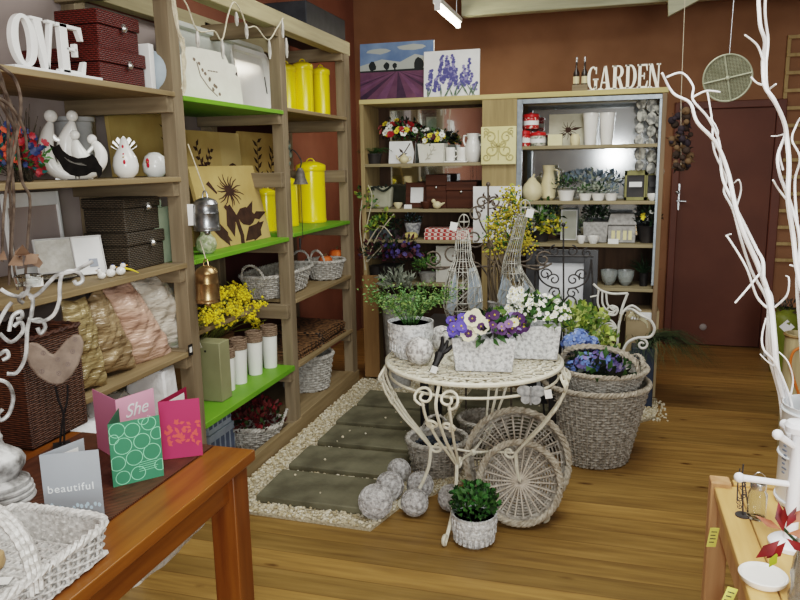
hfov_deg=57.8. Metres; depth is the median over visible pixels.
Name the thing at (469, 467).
wicker tray
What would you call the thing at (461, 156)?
mug
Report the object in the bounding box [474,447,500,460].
paving slab
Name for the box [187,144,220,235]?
bell
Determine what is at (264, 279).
basket
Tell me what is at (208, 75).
carved plaque
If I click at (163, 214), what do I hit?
book
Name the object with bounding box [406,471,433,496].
twine ball
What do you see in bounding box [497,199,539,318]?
goose
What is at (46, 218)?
photo frame
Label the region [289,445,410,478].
paving slab
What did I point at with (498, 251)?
plant
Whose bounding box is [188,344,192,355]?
price label
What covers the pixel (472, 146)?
jug
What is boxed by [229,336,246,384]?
vase
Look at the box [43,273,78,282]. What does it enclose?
glass dish
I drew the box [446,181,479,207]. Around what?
box
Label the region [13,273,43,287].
candle
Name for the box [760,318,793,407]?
branch
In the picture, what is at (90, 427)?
tissue packing
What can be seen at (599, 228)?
planter
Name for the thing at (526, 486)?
wicker tray
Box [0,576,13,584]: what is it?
price card
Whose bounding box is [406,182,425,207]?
picture frame
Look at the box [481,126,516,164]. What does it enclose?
canvas
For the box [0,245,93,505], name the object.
candelabrum
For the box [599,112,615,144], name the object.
vase
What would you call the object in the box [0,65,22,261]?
vine
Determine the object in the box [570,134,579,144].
candle jar
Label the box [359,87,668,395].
shelving unit
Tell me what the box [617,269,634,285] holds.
glass bowl
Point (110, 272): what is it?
bird
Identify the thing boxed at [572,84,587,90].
crate
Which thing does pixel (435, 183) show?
box
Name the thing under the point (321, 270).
basket
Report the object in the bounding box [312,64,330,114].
canister
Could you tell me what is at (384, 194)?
fabric bag
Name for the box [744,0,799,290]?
branch
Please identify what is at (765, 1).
branch
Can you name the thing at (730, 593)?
ticket
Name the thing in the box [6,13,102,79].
love sign
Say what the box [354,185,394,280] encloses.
leaf plant
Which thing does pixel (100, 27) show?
wicker box
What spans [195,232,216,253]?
ginger jar
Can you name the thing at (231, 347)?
vase
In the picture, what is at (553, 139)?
soap box
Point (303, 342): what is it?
place mat
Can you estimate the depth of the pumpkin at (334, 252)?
5.20 m
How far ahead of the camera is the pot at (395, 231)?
5.32 m
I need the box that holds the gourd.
[522,174,542,200]
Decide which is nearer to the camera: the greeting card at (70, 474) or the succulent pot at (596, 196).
the greeting card at (70, 474)
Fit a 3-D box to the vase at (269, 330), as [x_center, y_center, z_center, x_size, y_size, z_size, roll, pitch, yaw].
[-0.765,0.269,4.249,0.100,0.253,0.100,2,11,16]
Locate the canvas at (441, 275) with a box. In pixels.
[436,246,454,281]
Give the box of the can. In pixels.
[773,394,799,506]
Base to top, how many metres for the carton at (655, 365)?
0.300 m
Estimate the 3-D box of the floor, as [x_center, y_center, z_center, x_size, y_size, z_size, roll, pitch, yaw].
[0.923,1.303,1.810,5.520,0.060,9.850,2,11,16]
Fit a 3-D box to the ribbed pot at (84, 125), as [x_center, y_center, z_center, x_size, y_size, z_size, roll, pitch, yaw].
[-1.337,-0.624,2.982,0.170,0.245,0.170,2,11,16]
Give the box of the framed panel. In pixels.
[525,249,598,403]
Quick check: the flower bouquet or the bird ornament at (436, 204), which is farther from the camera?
the bird ornament at (436, 204)
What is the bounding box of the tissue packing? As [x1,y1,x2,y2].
[71,416,95,432]
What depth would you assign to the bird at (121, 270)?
2.81 m
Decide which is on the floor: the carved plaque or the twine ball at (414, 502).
the twine ball at (414, 502)
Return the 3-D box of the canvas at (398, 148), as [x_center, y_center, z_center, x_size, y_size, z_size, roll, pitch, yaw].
[0.017,-1.071,5.267,0.196,0.161,0.047,2,11,16]
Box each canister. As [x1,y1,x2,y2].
[259,188,276,230]
[274,178,298,225]
[285,61,296,108]
[292,59,313,111]
[295,158,326,222]
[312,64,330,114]
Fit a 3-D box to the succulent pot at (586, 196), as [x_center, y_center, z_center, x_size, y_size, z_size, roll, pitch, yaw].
[1.247,-0.737,4.877,0.131,0.132,0.120,-8,13,-34]
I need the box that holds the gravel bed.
[248,378,656,531]
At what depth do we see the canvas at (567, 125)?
4.94 m
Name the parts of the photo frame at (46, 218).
panel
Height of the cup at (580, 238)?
0.051 m
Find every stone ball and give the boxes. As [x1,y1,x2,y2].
[406,337,433,364]
[432,325,451,349]
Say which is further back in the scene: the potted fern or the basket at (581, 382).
the potted fern
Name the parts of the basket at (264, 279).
handle, handle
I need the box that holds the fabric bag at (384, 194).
[359,184,393,207]
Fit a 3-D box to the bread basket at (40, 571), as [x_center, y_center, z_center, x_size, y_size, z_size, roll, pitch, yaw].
[-0.826,0.489,1.464,0.303,0.224,0.413,2,11,16]
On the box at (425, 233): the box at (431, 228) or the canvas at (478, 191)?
the box at (431, 228)
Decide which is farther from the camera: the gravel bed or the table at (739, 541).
the gravel bed
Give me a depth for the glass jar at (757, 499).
1.72 m
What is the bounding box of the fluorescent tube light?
[433,0,461,28]
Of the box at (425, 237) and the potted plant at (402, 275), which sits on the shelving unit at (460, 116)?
the box at (425, 237)
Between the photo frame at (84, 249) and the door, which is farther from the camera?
the door
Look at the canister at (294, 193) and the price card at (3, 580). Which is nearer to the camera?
the price card at (3, 580)
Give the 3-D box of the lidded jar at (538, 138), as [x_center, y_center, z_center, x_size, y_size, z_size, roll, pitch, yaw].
[0.943,-1.101,4.947,0.107,0.102,0.106,2,11,16]
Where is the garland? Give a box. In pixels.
[183,0,287,58]
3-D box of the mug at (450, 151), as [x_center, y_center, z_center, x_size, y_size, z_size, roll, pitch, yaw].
[0.360,-1.032,5.126,0.068,0.092,0.078,-9,13,-36]
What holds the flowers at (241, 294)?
on the shelving unit at (44, 91)
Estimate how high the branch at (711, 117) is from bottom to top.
0.841 m
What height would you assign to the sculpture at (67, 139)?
0.267 m
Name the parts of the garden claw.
handle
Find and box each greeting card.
[39,438,104,513]
[92,388,154,454]
[107,408,163,487]
[158,387,202,459]
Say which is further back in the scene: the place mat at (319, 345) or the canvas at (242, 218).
the place mat at (319, 345)
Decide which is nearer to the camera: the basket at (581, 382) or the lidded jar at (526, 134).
the basket at (581, 382)
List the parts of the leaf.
stem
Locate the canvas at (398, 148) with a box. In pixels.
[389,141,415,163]
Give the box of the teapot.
[396,153,411,162]
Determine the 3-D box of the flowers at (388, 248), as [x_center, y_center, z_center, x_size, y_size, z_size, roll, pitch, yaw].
[-0.068,-0.331,5.271,0.526,0.398,0.284,2,11,16]
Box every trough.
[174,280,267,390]
[369,228,391,238]
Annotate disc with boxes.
[702,0,752,101]
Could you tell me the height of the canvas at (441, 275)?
0.262 m
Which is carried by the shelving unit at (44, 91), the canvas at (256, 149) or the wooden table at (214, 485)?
the canvas at (256, 149)
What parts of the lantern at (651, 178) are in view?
pane, label plate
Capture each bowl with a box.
[393,202,401,208]
[420,201,430,208]
[456,408,509,447]
[601,269,617,284]
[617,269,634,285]
[647,193,654,200]
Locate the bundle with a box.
[171,0,186,95]
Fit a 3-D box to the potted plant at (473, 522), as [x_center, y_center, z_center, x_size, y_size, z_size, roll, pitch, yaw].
[0.318,0.900,3.080,0.226,0.282,0.221,2,11,16]
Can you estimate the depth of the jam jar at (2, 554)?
1.54 m
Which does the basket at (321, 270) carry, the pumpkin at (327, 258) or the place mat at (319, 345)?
the pumpkin at (327, 258)
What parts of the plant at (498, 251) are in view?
pot, stem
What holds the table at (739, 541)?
on the floor
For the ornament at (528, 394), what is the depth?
2.88 m
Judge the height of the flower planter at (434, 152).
0.266 m
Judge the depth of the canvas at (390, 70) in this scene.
5.20 m
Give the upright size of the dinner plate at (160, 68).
0.170 m
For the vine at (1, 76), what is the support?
hanging from the shelving unit at (44, 91)
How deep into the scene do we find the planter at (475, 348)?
2.97 m
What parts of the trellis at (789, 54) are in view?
rail, rail, rail, rail, rail, rail, rail, rail, rail, rail, rail, rail, rail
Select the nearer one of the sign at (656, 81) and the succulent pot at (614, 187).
the sign at (656, 81)
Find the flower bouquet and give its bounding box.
[0,104,52,181]
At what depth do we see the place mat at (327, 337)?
4.93 m
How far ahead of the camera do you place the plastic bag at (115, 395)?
2.86 m
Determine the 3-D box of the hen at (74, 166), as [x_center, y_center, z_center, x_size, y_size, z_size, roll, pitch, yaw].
[-1.181,-0.505,2.648,0.171,0.128,0.036,-6,12,-23]
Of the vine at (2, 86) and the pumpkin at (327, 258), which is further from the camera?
the pumpkin at (327, 258)
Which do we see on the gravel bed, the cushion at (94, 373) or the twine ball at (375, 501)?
the twine ball at (375, 501)
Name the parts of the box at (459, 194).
lid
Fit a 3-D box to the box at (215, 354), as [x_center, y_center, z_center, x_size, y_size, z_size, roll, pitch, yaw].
[-0.954,0.352,3.680,0.155,0.305,0.102,2,11,16]
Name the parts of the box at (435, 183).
lid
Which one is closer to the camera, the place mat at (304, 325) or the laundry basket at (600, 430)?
the laundry basket at (600, 430)
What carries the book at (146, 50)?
on the shelving unit at (44, 91)
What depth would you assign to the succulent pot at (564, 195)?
4.88 m
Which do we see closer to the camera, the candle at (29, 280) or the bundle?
the candle at (29, 280)
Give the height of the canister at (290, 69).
0.348 m
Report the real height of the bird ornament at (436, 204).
0.070 m
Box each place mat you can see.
[262,341,320,356]
[262,343,319,357]
[262,344,321,359]
[277,317,343,333]
[277,322,345,335]
[277,335,320,352]
[278,324,344,338]
[320,329,345,343]
[321,326,344,339]
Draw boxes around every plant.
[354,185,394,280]
[477,183,538,312]
[520,196,567,241]
[557,298,620,354]
[565,167,624,199]
[629,254,651,285]
[633,204,663,242]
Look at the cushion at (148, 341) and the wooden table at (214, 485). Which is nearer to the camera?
the wooden table at (214, 485)
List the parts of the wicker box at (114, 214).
lid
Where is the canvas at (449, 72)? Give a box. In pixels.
[424,49,479,96]
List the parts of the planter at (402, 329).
stem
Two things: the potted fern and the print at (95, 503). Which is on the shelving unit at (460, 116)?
the potted fern
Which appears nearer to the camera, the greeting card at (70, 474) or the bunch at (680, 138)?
the greeting card at (70, 474)
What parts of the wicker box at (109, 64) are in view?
lid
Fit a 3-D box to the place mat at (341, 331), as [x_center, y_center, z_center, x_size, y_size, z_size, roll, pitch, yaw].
[-0.633,0.245,5.072,0.400,0.011,0.430,2,11,17]
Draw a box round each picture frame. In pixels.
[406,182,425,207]
[560,210,577,239]
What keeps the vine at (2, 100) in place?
hanging from the vine at (4, 69)
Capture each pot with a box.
[53,116,94,154]
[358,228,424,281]
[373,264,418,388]
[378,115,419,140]
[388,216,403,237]
[402,212,422,237]
[412,250,440,281]
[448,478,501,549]
[551,172,578,200]
[577,181,592,200]
[589,181,605,200]
[601,182,618,200]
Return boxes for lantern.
[624,170,646,199]
[646,171,655,199]
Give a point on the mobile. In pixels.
(651, 118)
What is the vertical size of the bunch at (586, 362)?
0.269 m
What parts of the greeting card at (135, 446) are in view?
panel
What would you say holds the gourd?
on the shelving unit at (460, 116)
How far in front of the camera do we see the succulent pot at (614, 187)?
4.81 m
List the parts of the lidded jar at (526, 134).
lid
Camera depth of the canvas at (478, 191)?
4.97 m
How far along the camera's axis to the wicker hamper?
2.25 m
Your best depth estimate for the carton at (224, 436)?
3.97 m
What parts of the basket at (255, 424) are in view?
handle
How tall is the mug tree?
0.294 m
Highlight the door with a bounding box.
[663,98,787,348]
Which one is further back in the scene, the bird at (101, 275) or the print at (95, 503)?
the bird at (101, 275)
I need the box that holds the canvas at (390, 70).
[360,40,433,99]
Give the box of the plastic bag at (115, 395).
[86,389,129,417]
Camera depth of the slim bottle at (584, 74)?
4.72 m
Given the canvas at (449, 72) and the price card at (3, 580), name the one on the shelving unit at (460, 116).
the canvas at (449, 72)
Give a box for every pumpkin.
[318,253,332,260]
[328,246,340,255]
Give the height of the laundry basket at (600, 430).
0.455 m
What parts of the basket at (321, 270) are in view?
handle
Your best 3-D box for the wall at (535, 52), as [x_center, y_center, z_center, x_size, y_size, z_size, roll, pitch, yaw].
[2.296,-1.227,6.181,5.600,3.250,0.080,2,11,16]
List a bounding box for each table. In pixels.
[20,431,254,599]
[377,347,570,546]
[701,475,799,599]
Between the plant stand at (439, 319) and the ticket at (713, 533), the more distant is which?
the plant stand at (439, 319)
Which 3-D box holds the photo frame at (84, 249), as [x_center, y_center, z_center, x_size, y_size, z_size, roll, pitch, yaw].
[-1.215,-0.174,2.828,0.115,0.151,0.061,-10,14,-40]
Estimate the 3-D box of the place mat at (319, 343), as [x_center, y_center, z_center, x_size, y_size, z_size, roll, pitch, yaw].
[-0.767,0.311,4.659,0.400,0.011,0.400,2,11,15]
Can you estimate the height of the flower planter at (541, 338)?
0.322 m
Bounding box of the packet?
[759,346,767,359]
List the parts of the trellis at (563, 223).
rod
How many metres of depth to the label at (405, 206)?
5.19 m
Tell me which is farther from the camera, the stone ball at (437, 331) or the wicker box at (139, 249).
the stone ball at (437, 331)
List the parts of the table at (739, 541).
leg, rail, rail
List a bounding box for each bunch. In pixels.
[560,328,640,381]
[665,2,694,173]
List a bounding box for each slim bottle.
[573,57,578,84]
[581,57,587,83]
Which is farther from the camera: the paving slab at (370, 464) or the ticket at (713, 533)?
the paving slab at (370, 464)
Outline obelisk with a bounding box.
[426,182,551,409]
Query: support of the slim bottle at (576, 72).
in the crate
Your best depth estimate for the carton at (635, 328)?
4.90 m
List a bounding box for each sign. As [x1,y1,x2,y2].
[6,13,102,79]
[587,63,660,89]
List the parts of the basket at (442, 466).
handle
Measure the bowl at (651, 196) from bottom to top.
0.046 m
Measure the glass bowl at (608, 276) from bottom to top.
0.104 m
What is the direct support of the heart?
on the table runner
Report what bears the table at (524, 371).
on the floor
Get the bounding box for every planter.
[357,278,467,359]
[415,127,449,162]
[439,306,522,371]
[493,286,576,359]
[581,204,610,242]
[622,328,722,406]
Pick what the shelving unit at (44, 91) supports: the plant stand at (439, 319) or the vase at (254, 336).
the vase at (254, 336)
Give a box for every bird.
[96,268,105,278]
[106,264,115,276]
[115,262,138,274]
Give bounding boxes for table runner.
[22,432,212,548]
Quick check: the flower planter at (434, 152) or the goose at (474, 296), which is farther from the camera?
the flower planter at (434, 152)
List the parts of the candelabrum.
scroll arm, scroll arm, scroll arm, scroll arm, scroll arm, scroll arm, scroll arm, scroll arm, scroll arm, scroll arm, scroll arm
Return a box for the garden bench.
[590,283,655,349]
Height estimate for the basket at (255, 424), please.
0.447 m
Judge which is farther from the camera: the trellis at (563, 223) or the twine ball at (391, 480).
the trellis at (563, 223)
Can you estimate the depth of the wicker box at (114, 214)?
2.92 m
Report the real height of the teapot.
0.072 m
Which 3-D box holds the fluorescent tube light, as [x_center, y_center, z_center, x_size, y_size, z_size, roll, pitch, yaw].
[0.355,-2.376,5.319,0.060,0.610,0.754,2,11,16]
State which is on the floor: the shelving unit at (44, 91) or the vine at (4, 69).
the shelving unit at (44, 91)
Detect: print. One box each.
[50,502,100,508]
[164,419,200,445]
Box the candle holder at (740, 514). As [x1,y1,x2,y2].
[735,464,748,518]
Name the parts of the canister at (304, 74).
lid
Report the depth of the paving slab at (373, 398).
4.82 m
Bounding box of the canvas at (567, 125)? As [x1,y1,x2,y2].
[549,114,583,144]
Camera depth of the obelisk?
4.34 m
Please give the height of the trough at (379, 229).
0.067 m
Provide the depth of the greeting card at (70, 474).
1.75 m
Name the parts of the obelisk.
leg, leg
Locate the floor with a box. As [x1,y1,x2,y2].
[119,328,778,599]
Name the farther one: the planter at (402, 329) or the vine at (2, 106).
the planter at (402, 329)
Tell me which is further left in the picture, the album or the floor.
the album
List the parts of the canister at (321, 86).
lid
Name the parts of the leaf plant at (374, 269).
pot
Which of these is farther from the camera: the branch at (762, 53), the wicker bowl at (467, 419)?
the wicker bowl at (467, 419)
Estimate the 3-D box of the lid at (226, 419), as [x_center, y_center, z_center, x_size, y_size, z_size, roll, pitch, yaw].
[-1.065,0.630,3.957,0.181,0.130,0.241,2,11,16]
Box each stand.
[420,313,563,451]
[443,161,466,162]
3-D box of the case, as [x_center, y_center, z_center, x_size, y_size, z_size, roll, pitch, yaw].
[-0.643,-1.879,5.011,0.300,0.206,0.718,2,11,16]
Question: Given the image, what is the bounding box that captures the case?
[264,0,344,49]
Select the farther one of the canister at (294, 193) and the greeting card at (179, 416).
the canister at (294, 193)
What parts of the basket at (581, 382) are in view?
handle, loop handle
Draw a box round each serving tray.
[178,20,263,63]
[230,45,270,107]
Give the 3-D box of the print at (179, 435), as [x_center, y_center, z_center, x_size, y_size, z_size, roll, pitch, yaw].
[-0.639,0.391,2.134,0.105,0.091,0.001,-4,11,-15]
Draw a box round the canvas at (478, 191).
[473,186,521,242]
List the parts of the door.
handle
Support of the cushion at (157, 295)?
on the shelving unit at (44, 91)
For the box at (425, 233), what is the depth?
5.15 m
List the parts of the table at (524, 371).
scrolled leg, scrolled leg, scrolled leg, scrolled leg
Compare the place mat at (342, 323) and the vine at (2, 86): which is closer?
the vine at (2, 86)
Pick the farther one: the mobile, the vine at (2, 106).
the mobile
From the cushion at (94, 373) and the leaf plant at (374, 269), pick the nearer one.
the cushion at (94, 373)
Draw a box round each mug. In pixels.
[446,147,456,160]
[457,147,465,160]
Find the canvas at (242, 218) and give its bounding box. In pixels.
[188,166,270,248]
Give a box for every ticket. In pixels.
[706,528,719,546]
[722,587,737,599]
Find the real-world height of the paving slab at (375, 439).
0.036 m
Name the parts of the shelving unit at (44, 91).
shelf, shelf, post, shelf, panel, shelf, post, post, shelf, shelf, shelf, panel, shelf, post, shelf, post, shelf, shelf, shelf, shelf, post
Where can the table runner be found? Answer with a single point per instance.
(116, 500)
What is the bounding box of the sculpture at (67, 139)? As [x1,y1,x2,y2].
[38,110,107,179]
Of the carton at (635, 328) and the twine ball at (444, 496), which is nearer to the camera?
the twine ball at (444, 496)
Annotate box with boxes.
[21,45,145,86]
[54,8,138,53]
[80,196,159,232]
[84,228,164,270]
[200,337,231,401]
[424,232,472,235]
[424,236,472,239]
[425,174,449,207]
[425,226,472,231]
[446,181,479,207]
[548,134,562,145]
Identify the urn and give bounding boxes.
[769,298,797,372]
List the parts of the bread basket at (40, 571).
hoop handle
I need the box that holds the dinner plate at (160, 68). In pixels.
[154,51,165,88]
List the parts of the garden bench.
post, rolled arm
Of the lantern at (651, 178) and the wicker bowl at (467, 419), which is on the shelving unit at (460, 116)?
the lantern at (651, 178)
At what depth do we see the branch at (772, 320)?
1.77 m
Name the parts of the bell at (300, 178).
chain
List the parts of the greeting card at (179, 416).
panel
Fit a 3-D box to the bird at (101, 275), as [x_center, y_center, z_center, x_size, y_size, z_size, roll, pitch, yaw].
[-1.125,-0.100,2.720,0.041,0.042,0.027,1,11,8]
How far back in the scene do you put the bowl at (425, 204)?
5.15 m
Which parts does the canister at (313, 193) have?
lid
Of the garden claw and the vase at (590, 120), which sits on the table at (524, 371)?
the garden claw
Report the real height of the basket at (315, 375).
0.355 m
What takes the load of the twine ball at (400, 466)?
on the gravel bed
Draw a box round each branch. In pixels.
[661,72,788,405]
[666,72,789,395]
[707,92,781,418]
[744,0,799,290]
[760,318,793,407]
[764,0,799,350]
[771,118,799,238]
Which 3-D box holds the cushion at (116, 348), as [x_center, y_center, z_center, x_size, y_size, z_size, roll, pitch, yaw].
[-1.128,0.129,2.792,0.134,0.386,0.336,3,11,19]
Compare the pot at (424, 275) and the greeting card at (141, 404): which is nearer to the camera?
the greeting card at (141, 404)
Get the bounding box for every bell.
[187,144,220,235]
[195,240,220,306]
[288,142,307,249]
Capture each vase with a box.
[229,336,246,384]
[229,345,234,390]
[244,329,262,375]
[260,323,277,368]
[583,113,598,144]
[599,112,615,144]
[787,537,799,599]
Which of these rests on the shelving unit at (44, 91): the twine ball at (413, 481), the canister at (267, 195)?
the canister at (267, 195)
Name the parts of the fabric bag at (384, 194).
vine trim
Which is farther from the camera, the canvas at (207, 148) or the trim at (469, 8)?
the trim at (469, 8)
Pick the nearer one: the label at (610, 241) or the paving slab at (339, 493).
the paving slab at (339, 493)
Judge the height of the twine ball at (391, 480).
0.139 m
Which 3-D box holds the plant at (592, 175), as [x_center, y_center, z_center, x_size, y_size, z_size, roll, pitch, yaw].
[1.333,-0.807,4.993,0.484,0.225,0.221,2,11,16]
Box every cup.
[577,235,585,243]
[587,235,598,243]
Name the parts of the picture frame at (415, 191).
panel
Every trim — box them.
[461,0,714,17]
[667,0,699,16]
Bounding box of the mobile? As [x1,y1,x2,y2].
[634,99,664,175]
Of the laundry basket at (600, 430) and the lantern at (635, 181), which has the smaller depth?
the laundry basket at (600, 430)
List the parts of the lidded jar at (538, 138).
lid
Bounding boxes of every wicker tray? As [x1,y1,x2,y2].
[463,406,572,515]
[476,438,563,527]
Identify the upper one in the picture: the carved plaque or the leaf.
the carved plaque
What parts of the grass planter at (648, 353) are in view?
square pot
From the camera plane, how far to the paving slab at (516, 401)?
4.75 m
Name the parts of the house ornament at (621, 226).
lid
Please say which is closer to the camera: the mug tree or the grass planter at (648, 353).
the mug tree
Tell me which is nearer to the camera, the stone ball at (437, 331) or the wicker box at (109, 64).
the wicker box at (109, 64)
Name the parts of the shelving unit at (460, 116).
panel, shelf, shelf, shelf, shelf, mirror panel, pillar panel, shelf, shelf, shelf, shelf, mirror panel, panel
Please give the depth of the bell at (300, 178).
4.12 m
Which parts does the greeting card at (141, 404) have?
panel, panel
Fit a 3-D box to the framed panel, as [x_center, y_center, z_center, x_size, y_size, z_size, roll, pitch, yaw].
[1.025,0.195,4.650,0.445,1.038,0.092,2,11,16]
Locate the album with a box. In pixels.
[31,236,74,274]
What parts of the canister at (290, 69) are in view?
lid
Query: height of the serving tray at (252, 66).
0.362 m
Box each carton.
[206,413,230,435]
[206,420,234,447]
[624,304,658,354]
[652,355,656,397]
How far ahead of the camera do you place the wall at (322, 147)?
6.22 m
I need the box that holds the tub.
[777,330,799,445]
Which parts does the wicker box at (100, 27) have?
lid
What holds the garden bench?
on the floor
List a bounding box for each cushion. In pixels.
[61,296,106,388]
[87,290,135,372]
[102,283,170,363]
[130,276,201,347]
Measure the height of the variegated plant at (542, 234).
0.332 m
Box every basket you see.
[0,502,108,599]
[231,394,287,450]
[238,250,313,299]
[283,347,334,392]
[304,249,345,280]
[404,414,468,478]
[541,374,652,469]
[559,343,649,393]
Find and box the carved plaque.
[180,47,242,103]
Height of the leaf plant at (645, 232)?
0.295 m
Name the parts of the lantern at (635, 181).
pane, label plate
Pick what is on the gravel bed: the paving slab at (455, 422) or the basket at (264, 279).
the paving slab at (455, 422)
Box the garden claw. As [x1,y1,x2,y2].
[429,336,452,373]
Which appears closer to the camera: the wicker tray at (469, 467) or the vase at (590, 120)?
the wicker tray at (469, 467)
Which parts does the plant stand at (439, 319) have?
leg, leg, leg, leg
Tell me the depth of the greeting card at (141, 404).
2.16 m
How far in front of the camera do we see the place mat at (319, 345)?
4.58 m
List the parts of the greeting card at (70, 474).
panel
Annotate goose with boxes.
[443,214,482,316]
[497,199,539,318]
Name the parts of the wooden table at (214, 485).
leg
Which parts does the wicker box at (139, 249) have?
lid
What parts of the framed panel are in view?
panel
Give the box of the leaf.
[755,502,799,566]
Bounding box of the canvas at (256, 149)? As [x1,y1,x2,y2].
[236,131,290,189]
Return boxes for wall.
[85,0,361,347]
[353,0,799,346]
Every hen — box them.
[49,144,102,179]
[111,136,138,177]
[142,152,164,176]
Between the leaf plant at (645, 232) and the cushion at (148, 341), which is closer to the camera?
the cushion at (148, 341)
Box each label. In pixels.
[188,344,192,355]
[404,205,411,208]
[608,239,618,243]
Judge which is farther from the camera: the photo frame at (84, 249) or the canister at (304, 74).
the canister at (304, 74)
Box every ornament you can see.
[431,199,444,208]
[517,385,552,404]
[608,212,636,242]
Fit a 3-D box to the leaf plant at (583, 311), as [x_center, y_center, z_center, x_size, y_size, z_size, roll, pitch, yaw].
[1.079,0.379,4.324,0.441,0.797,0.240,2,11,16]
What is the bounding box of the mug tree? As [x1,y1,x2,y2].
[734,418,799,555]
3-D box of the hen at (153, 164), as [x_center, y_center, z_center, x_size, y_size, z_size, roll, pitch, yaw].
[-1.079,-0.597,3.189,0.106,0.106,0.114,-4,11,-18]
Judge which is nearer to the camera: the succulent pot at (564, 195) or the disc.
the disc
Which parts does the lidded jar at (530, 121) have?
lid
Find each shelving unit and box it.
[0,0,358,476]
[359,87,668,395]
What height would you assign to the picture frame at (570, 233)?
0.212 m
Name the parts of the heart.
wire stem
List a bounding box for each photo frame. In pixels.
[0,191,63,277]
[69,235,106,275]
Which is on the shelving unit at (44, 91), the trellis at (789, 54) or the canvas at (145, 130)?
the canvas at (145, 130)
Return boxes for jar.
[0,549,5,568]
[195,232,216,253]
[522,129,530,145]
[523,112,538,128]
[530,131,545,145]
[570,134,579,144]
[746,472,767,520]
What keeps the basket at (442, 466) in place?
on the gravel bed
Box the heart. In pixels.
[27,334,83,449]
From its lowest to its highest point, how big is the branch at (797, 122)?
0.774 m
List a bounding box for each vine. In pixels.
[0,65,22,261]
[0,70,11,284]
[0,78,18,289]
[0,97,27,149]
[0,101,31,299]
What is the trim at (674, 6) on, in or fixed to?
attached to the ceiling
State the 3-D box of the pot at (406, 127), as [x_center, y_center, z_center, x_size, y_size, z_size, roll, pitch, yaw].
[-0.004,-1.180,5.318,0.329,0.350,0.197,2,11,16]
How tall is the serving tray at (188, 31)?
0.430 m
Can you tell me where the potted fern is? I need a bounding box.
[357,147,391,163]
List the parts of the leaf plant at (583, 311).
tall pot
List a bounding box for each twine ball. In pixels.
[358,483,392,519]
[376,471,403,500]
[387,458,410,481]
[401,488,428,516]
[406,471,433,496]
[438,484,458,511]
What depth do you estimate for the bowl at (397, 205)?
5.21 m
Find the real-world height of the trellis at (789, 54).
1.798 m
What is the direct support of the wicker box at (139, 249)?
on the shelving unit at (44, 91)
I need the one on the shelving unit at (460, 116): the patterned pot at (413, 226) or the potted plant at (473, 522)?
the patterned pot at (413, 226)
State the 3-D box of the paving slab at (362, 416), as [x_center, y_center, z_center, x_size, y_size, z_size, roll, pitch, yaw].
[-0.057,0.746,4.533,0.619,0.036,0.306,2,11,16]
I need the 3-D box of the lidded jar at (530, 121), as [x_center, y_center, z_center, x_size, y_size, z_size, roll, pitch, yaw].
[0.893,-1.222,4.938,0.110,0.109,0.109,2,11,16]
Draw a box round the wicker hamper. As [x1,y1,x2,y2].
[0,318,87,448]
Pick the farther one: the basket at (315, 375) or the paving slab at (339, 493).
the basket at (315, 375)
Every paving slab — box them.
[256,469,376,514]
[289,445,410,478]
[318,424,408,453]
[336,406,443,430]
[357,390,455,414]
[453,407,540,438]
[460,389,547,415]
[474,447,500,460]
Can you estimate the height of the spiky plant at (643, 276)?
0.236 m
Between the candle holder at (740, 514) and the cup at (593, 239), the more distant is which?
the cup at (593, 239)
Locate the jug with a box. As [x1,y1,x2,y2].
[463,133,480,161]
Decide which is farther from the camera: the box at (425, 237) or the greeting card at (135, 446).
the box at (425, 237)
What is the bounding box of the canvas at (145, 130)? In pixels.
[104,113,165,176]
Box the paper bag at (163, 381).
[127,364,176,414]
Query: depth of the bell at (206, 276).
3.17 m
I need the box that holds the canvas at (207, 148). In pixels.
[185,130,241,246]
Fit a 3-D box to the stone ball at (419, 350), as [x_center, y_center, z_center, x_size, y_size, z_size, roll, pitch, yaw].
[0.085,0.218,3.119,0.120,0.120,0.120,2,11,16]
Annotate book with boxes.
[138,43,155,88]
[155,206,171,262]
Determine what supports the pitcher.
on the shelving unit at (460, 116)
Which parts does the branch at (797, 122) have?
stem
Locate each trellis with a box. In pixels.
[534,222,593,414]
[775,35,799,261]
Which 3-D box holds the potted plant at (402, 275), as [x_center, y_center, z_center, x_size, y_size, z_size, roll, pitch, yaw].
[-0.014,0.182,5.170,0.296,0.904,0.325,-9,13,-35]
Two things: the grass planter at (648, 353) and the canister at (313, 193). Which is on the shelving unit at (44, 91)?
the canister at (313, 193)
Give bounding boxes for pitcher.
[541,165,559,199]
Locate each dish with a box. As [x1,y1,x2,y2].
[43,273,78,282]
[404,232,417,238]
[738,561,788,591]
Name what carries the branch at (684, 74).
in the can
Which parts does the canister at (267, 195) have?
lid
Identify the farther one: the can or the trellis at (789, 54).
the trellis at (789, 54)

